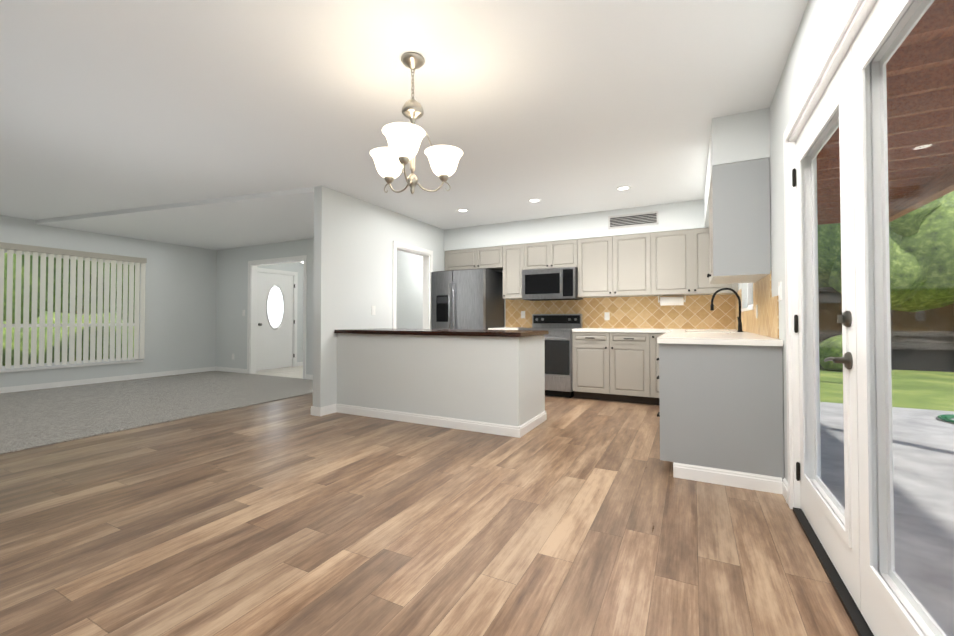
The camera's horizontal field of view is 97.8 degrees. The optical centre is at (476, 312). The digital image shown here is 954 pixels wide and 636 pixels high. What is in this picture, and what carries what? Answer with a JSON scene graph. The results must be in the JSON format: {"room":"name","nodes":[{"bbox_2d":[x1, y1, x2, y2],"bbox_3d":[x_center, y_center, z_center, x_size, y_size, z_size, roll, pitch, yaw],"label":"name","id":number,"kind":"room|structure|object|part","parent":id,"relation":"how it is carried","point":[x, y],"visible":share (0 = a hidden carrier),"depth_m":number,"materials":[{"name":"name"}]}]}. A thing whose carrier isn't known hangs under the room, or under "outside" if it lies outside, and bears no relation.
{"room":"dining area","nodes":[
{"label":"dining area","id":0,"kind":"room"},
{"bbox_2d":[0,215,216,387],"bbox_3d":[-7.223,-0.126,5.035,0.120,2.530,8.180,-1,-1,27],"label":"wall","id":1,"kind":"structure","parent":0,"point":[180,307],"depth_m":7.62,"materials":[{"name":"white paint"}]},
{"bbox_2d":[0,249,142,372],"bbox_3d":[-6.382,-0.017,6.580,0.110,1.755,1.860,-1,-1,27],"label":"window","id":2,"kind":"structure","parent":1,"relation":"attached to","point":[12,369],"depth_m":6.45,"materials":[{"name":"white"}]},
{"bbox_2d":[0,242,146,368],"bbox_3d":[-6.320,-0.083,6.549,0.081,1.775,1.880,-1,-1,27],"label":"window blinds","id":3,"kind":"object","parent":1,"relation":"attached to","point":[66,254],"visible":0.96,"depth_m":6.52,"materials":[{"name":"beige plastic"}]},
{"bbox_2d":[0,366,215,393],"bbox_3d":[-7.183,1.090,4.943,0.015,0.095,8.030,-1,-1,27],"label":"baseboard","id":4,"kind":"structure","parent":1,"relation":"attached to","point":[176,372],"depth_m":6.81,"materials":[{"name":"white wood"}]},
{"bbox_2d":[0,371,312,453],"bbox_3d":[-5.536,1.142,4.073,3.980,0.062,8.060,-1,-1,27],"label":"floor carpet","id":5,"kind":"object","parent":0,"point":[29,419],"visible":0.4,"depth_m":5.22,"materials":[{"name":"grey carpet"}]},
{"bbox_2d":[216,238,313,374],"bbox_3d":[-3.656,-0.080,7.726,3.980,2.530,0.120,-1,-1,27],"label":"wall","id":6,"kind":"structure","parent":0,"point":[231,296],"depth_m":8.18,"materials":[{"name":"white paint"}]},
{"bbox_2d":[216,366,246,373],"bbox_3d":[-4.878,1.147,8.261,1.000,0.095,0.015,-1,-1,27],"label":"baseboard","id":7,"kind":"structure","parent":6,"relation":"attached to","point":[237,370],"depth_m":8.24,"materials":[{"name":"white wood"}]},
{"bbox_2d":[247,255,306,378],"bbox_3d":[-3.686,0.093,7.731,1.610,2.185,0.134,-1,-1,27],"label":"door frame","id":8,"kind":"structure","parent":6,"relation":"attached to","point":[253,269],"depth_m":8.04,"materials":[{"name":"white wood"}]},
{"bbox_2d":[306,374,312,379],"bbox_3d":[-2.458,1.125,7.009,1.210,0.095,0.015,-1,-1,27],"label":"baseboard","id":9,"kind":"structure","parent":6,"relation":"attached to","point":[308,376],"depth_m":7.23,"materials":[{"name":"white wood"}]},
{"bbox_2d":[256,366,302,378],"bbox_3d":[-3.256,1.221,8.477,3.980,0.054,1.860,-1,-1,27],"label":"floor","id":10,"kind":"structure","parent":0,"point":[294,372],"depth_m":8.25,"materials":[{"name":"beige tile"}]},
{"bbox_2d":[257,262,303,361],"bbox_3d":[-4.250,-0.057,9.081,0.120,2.530,1.740,-1,-1,27],"label":"wall","id":11,"kind":"structure","parent":0,"point":[298,267],"depth_m":9.40,"materials":[{"name":"white paint"}]},
{"bbox_2d":[256,272,292,370],"bbox_3d":[-4.297,0.185,8.887,0.120,2.016,0.876,-1,-1,27],"label":"front door","id":12,"kind":"structure","parent":11,"relation":"in","point":[274,318],"depth_m":8.88,"materials":[{"name":"white wood"}]},
{"bbox_2d":[313,186,444,406],"bbox_3d":[-1.099,-0.112,5.879,0.120,2.530,2.890,-1,-1,27],"label":"wall","id":13,"kind":"structure","parent":0,"point":[354,238],"depth_m":4.96,"materials":[{"name":"white paint"}]},
{"bbox_2d":[311,405,331,415],"bbox_3d":[-1.538,1.093,5.136,0.035,0.095,1.235,-1,-1,27],"label":"baseboard","id":14,"kind":"structure","parent":13,"relation":"attached to","point":[316,411],"depth_m":4.58,"materials":[{"name":"white wood"}]},
{"bbox_2d":[371,306,374,314],"bbox_3d":[-1.319,-0.026,5.310,0.011,0.115,0.070,-1,-1,27],"label":"light switch","id":15,"kind":"object","parent":13,"relation":"attached to","point":[372,310],"visible":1,"depth_m":5.30,"materials":[{"name":"white plastic"}]},
{"bbox_2d":[392,241,432,328],"bbox_3d":[-0.978,0.095,6.111,0.148,2.125,0.970,-1,-1,27],"label":"door frame","id":16,"kind":"structure","parent":13,"relation":"attached to","point":[427,255],"depth_m":6.45,"materials":[{"name":"white wood"}]},
{"bbox_2d":[0,0,807,249],"bbox_3d":[-2.704,-1.437,3.698,9.395,0.155,10.160,-1,-1,27],"label":"ceiling","id":17,"kind":"structure","parent":0,"point":[217,124],"depth_m":2.85,"materials":[{"name":"white paint"}]},
{"bbox_2d":[370,52,462,194],"bbox_3d":[-0.401,-1.050,2.361,0.525,0.771,0.547,-1,-1,27],"label":"chandelier","id":18,"kind":"object","parent":17,"relation":"hanging from","point":[404,139],"visible":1,"depth_m":2.34,"materials":[{"name":"white glass"}]},
{"bbox_2d":[456,209,468,211],"bbox_3d":[-0.193,-1.377,5.629,0.170,0.006,0.170,-1,-1,27],"label":"recessed light","id":19,"kind":"object","parent":17,"relation":"in","point":[462,210],"visible":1,"depth_m":5.63,"materials":[{"name":"white"}]},
{"bbox_2d":[528,198,540,202],"bbox_3d":[0.713,-1.386,5.160,0.170,0.006,0.170,-1,-1,27],"label":"recessed light","id":20,"kind":"object","parent":17,"relation":"in","point":[534,200],"visible":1,"depth_m":5.15,"materials":[{"name":"white"}]},
{"bbox_2d":[616,186,631,190],"bbox_3d":[1.646,-1.394,4.677,0.170,0.006,0.170,-1,-1,27],"label":"recessed light","id":21,"kind":"object","parent":17,"relation":"in","point":[621,188],"visible":1,"depth_m":4.68,"materials":[{"name":"white"}]},
{"bbox_2d":[396,250,422,328],"bbox_3d":[-1.981,-0.061,8.819,4.390,2.530,0.120,-1,-1,27],"label":"wall","id":22,"kind":"structure","parent":0,"point":[409,297],"depth_m":8.44,"materials":[{"name":"white paint"}]},
{"bbox_2d":[0,394,857,635],"bbox_3d":[-0.937,1.125,2.739,5.415,0.050,9.920,-1,-1,27],"label":"floor","id":23,"kind":"structure","parent":0,"point":[571,516],"depth_m":2.03,"materials":[{"name":"brown wood"}]},
{"bbox_2d":[431,268,503,329],"bbox_3d":[-0.148,0.265,6.525,0.910,1.800,0.797,-1,-1,27],"label":"fridge","id":24,"kind":"object","parent":23,"relation":"on","point":[471,299],"visible":0.62,"depth_m":6.22,"materials":[{"name":"grey metal"}]},
{"bbox_2d":[488,329,517,329],"bbox_3d":[0.523,0.716,6.284,0.474,0.890,0.646,-1,-1,27],"label":"base cabinet","id":25,"kind":"object","parent":23,"relation":"on","point":[488,329],"depth_m":6.00,"materials":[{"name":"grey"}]},
{"bbox_2d":[518,314,582,397],"bbox_3d":[1.048,0.587,5.946,0.758,1.135,0.716,-1,-1,27],"label":"range","id":26,"kind":"object","parent":23,"relation":"on","point":[558,357],"visible":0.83,"depth_m":5.63,"materials":[{"name":"silver metal"}]},
{"bbox_2d":[572,329,656,404],"bbox_3d":[1.866,0.704,5.589,1.018,0.890,0.646,-1,-1,27],"label":"base cabinet","id":27,"kind":"object","parent":23,"relation":"on","point":[620,367],"depth_m":5.30,"materials":[{"name":"grey wood"}]},
{"bbox_2d":[597,329,668,332],"bbox_3d":[2.262,0.234,5.388,1.908,0.038,0.654,-1,-1,27],"label":"countertop","id":28,"kind":"structure","parent":27,"relation":"on","point":[598,330],"depth_m":5.19,"materials":[{"name":"white stone"}]},
{"bbox_2d":[657,345,783,481],"bbox_3d":[1.676,0.658,2.923,0.689,0.890,0.544,-1,-1,27],"label":"base cabinet","id":29,"kind":"object","parent":23,"relation":"on","point":[701,364],"depth_m":2.67,"materials":[{"name":"grey wood"}]},
{"bbox_2d":[657,329,782,344],"bbox_3d":[2.092,0.206,3.744,0.698,0.038,2.422,-1,-1,27],"label":"countertop","id":30,"kind":"structure","parent":29,"relation":"on","point":[675,336],"depth_m":2.82,"materials":[{"name":"white stone"}]},
{"bbox_2d":[709,289,744,332],"bbox_3d":[2.523,-0.026,4.213,0.282,0.441,0.119,-1,-1,27],"label":"faucet","id":31,"kind":"object","parent":30,"relation":"on","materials":[{"name":"black metal"}]},
{"bbox_2d":[334,328,548,425],"bbox_3d":[-0.432,0.662,4.561,2.265,0.937,0.805,-1,-1,27],"label":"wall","id":32,"kind":"structure","parent":0,"point":[493,376],"depth_m":4.13,"materials":[{"name":"white paint"}]},
{"bbox_2d":[332,403,523,437],"bbox_3d":[-0.611,1.078,4.230,2.245,0.095,0.015,-1,-1,27],"label":"baseboard","id":33,"kind":"structure","parent":32,"relation":"attached to","point":[476,426],"depth_m":4.13,"materials":[{"name":"white wood"}]},
{"bbox_2d":[521,411,546,434],"bbox_3d":[0.553,1.075,4.052,0.015,0.095,0.720,-1,-1,27],"label":"baseboard","id":34,"kind":"structure","parent":32,"relation":"attached to","point":[534,422],"depth_m":4.05,"materials":[{"name":"white wood"}]},
{"bbox_2d":[497,270,655,328],"bbox_3d":[1.469,-0.105,6.245,4.345,2.530,0.120,-1,-1,27],"label":"wall","id":35,"kind":"structure","parent":0,"point":[505,307],"depth_m":6.70,"materials":[{"name":"white paint"}]},
{"bbox_2d":[445,248,480,270],"bbox_3d":[-0.168,-0.845,6.838,0.643,0.330,0.346,-1,-1,27],"label":"upper cabinet","id":36,"kind":"object","parent":35,"relation":"attached to","point":[464,259],"depth_m":6.67,"materials":[{"name":"grey wood"}]},
{"bbox_2d":[481,246,504,270],"bbox_3d":[0.255,-0.849,6.619,0.484,0.330,0.346,-1,-1,27],"label":"upper cabinet","id":37,"kind":"object","parent":35,"relation":"attached to","point":[492,258],"depth_m":6.43,"materials":[{"name":"grey wood"}]},
{"bbox_2d":[501,244,528,300],"bbox_3d":[0.625,-0.612,6.423,0.348,0.810,0.346,-1,-1,27],"label":"upper cabinet","id":38,"kind":"object","parent":35,"relation":"attached to","point":[514,254],"depth_m":6.27,"materials":[{"name":"grey wood"}]},
{"bbox_2d":[525,239,576,269],"bbox_3d":[1.132,-0.824,6.164,0.794,0.395,0.346,-1,-1,27],"label":"upper cabinet","id":39,"kind":"object","parent":35,"relation":"attached to","point":[554,254],"depth_m":6.00,"materials":[{"name":"grey wood"}]},
{"bbox_2d":[522,267,582,300],"bbox_3d":[1.096,-0.404,6.089,0.780,0.439,0.489,-1,-1,27],"label":"microwave","id":40,"kind":"object","parent":39,"relation":"attached to","point":[547,284],"visible":0.98,"depth_m":5.90,"materials":[{"name":"grey metal"}]},
{"bbox_2d":[577,232,656,300],"bbox_3d":[1.931,-0.624,5.747,1.006,0.810,0.346,-1,-1,27],"label":"upper cabinet","id":41,"kind":"object","parent":35,"relation":"attached to","point":[622,265],"depth_m":5.58,"materials":[{"name":"grey wood"}]},
{"bbox_2d":[506,271,778,338],"bbox_3d":[1.188,-0.028,4.670,3.153,0.459,2.928,-1,-1,27],"label":"backsplash","id":42,"kind":"structure","parent":35,"relation":"attached to","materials":[{"name":"tile"}]},
{"bbox_2d":[657,228,737,296],"bbox_3d":[2.732,-0.631,5.333,1.009,0.810,0.346,-1,-1,27],"label":"upper cabinet","id":43,"kind":"object","parent":35,"relation":"attached to","point":[682,255],"depth_m":5.22,"materials":[{"name":"grey wood"}]},
{"bbox_2d":[658,295,685,305],"bbox_3d":[2.540,-0.157,5.432,0.323,0.131,0.116,-1,-1,27],"label":"paper towel","id":44,"kind":"object","parent":43,"relation":"hanging from","point":[675,300],"depth_m":5.39,"materials":[{"name":"white paper"}]},
{"bbox_2d":[444,199,708,250],"bbox_3d":[1.361,-1.200,6.055,4.105,0.347,0.350,-1,-1,27],"label":"soffit","id":45,"kind":"structure","parent":0,"point":[686,215],"depth_m":5.88,"materials":[{"name":"white paint"}]},
{"bbox_2d":[608,211,657,228],"bbox_3d":[2.054,-1.216,5.494,0.621,0.175,0.008,-1,-1,27],"label":"air vent grille","id":46,"kind":"object","parent":45,"relation":"attached to","point":[633,220],"visible":1,"depth_m":5.49,"materials":[{"name":"grey metal"}]},
{"bbox_2d":[704,107,769,226],"bbox_3d":[2.412,-1.235,4.002,0.350,0.347,2.310,-1,-1,27],"label":"soffit","id":47,"kind":"structure","parent":0,"point":[740,137],"depth_m":2.98,"materials":[{"name":"white paint"}]},
{"bbox_2d":[738,0,847,482],"bbox_3d":[1.253,-0.191,1.233,0.120,2.530,9.220,-1,-1,27],"label":"wall","id":48,"kind":"structure","parent":0,"point":[818,22],"depth_m":2.47,"materials":[{"name":"white paint"}]},
{"bbox_2d":[673,462,787,501],"bbox_3d":[1.578,1.051,2.634,0.610,0.095,0.045,-1,-1,27],"label":"baseboard","id":49,"kind":"structure","parent":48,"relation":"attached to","point":[765,483],"depth_m":2.63,"materials":[{"name":"white wood"}]},
{"bbox_2d":[709,157,770,284],"bbox_3d":[2.064,-0.665,3.322,0.346,0.810,0.800,-1,-1,27],"label":"upper cabinet","id":50,"kind":"object","parent":48,"relation":"attached to","point":[739,192],"depth_m":2.97,"materials":[{"name":"grey wood"}]},
{"bbox_2d":[741,283,752,311],"bbox_3d":[2.737,-0.456,4.152,0.102,0.880,1.060,-1,-1,27],"label":"window frame","id":51,"kind":"structure","parent":48,"relation":"attached to","point":[749,285],"depth_m":4.52,"materials":[{"name":"white"}]},
{"bbox_2d":[778,281,781,300],"bbox_3d":[1.885,-0.133,2.595,0.011,0.115,0.070,-1,-1,27],"label":"light switch","id":52,"kind":"object","parent":48,"relation":"attached to","point":[779,291],"visible":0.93,"depth_m":2.58,"materials":[{"name":"white plastic"}]},
{"bbox_2d":[796,45,860,611],"bbox_3d":[1.562,0.053,1.891,0.106,2.021,0.909,-1,-1,27],"label":"french door","id":53,"kind":"structure","parent":48,"relation":"in","point":[833,522],"depth_m":1.78,"materials":[{"name":"white wood"}]},
{"bbox_3d":[1.381,0.104,1.598,0.054,0.219,0.149,-1,-1,27],"label":"handle","id":54,"kind":"part","parent":53,"relation":"part of","materials":[{"name":"grey metal"}]},
{"bbox_2d":[783,0,876,635],"bbox_3d":[1.371,0.016,1.473,0.134,2.125,1.990,-1,-1,27],"label":"door frame","id":55,"kind":"structure","parent":48,"relation":"attached to","point":[848,26],"depth_m":2.26,"materials":[{"name":"white wood"}]},
{"bbox_2d":[792,0,953,635],"bbox_3d":[1.366,0.046,1.475,0.071,2.021,1.868,-1,-1,27],"label":"french door","id":56,"kind":"structure","parent":48,"relation":"in","point":[891,604],"depth_m":1.37,"materials":[{"name":"white"}]},
{"bbox_3d":[1.343,0.048,1.487,0.018,1.720,1.868,-1,-1,27],"label":"door hinges","id":57,"kind":"part","parent":56,"relation":"part of","materials":[{"name":"black metal"}]},
{"label":"outside","id":58,"kind":"structure","parent":0,"visible":0},
{"bbox_2d":[2,0,953,635],"bbox_3d":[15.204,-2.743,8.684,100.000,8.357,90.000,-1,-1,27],"label":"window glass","id":59,"kind":"object","parent":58,"point":[932,346],"depth_m":4.60,"materials":[{"name":"glass"}]}
]}

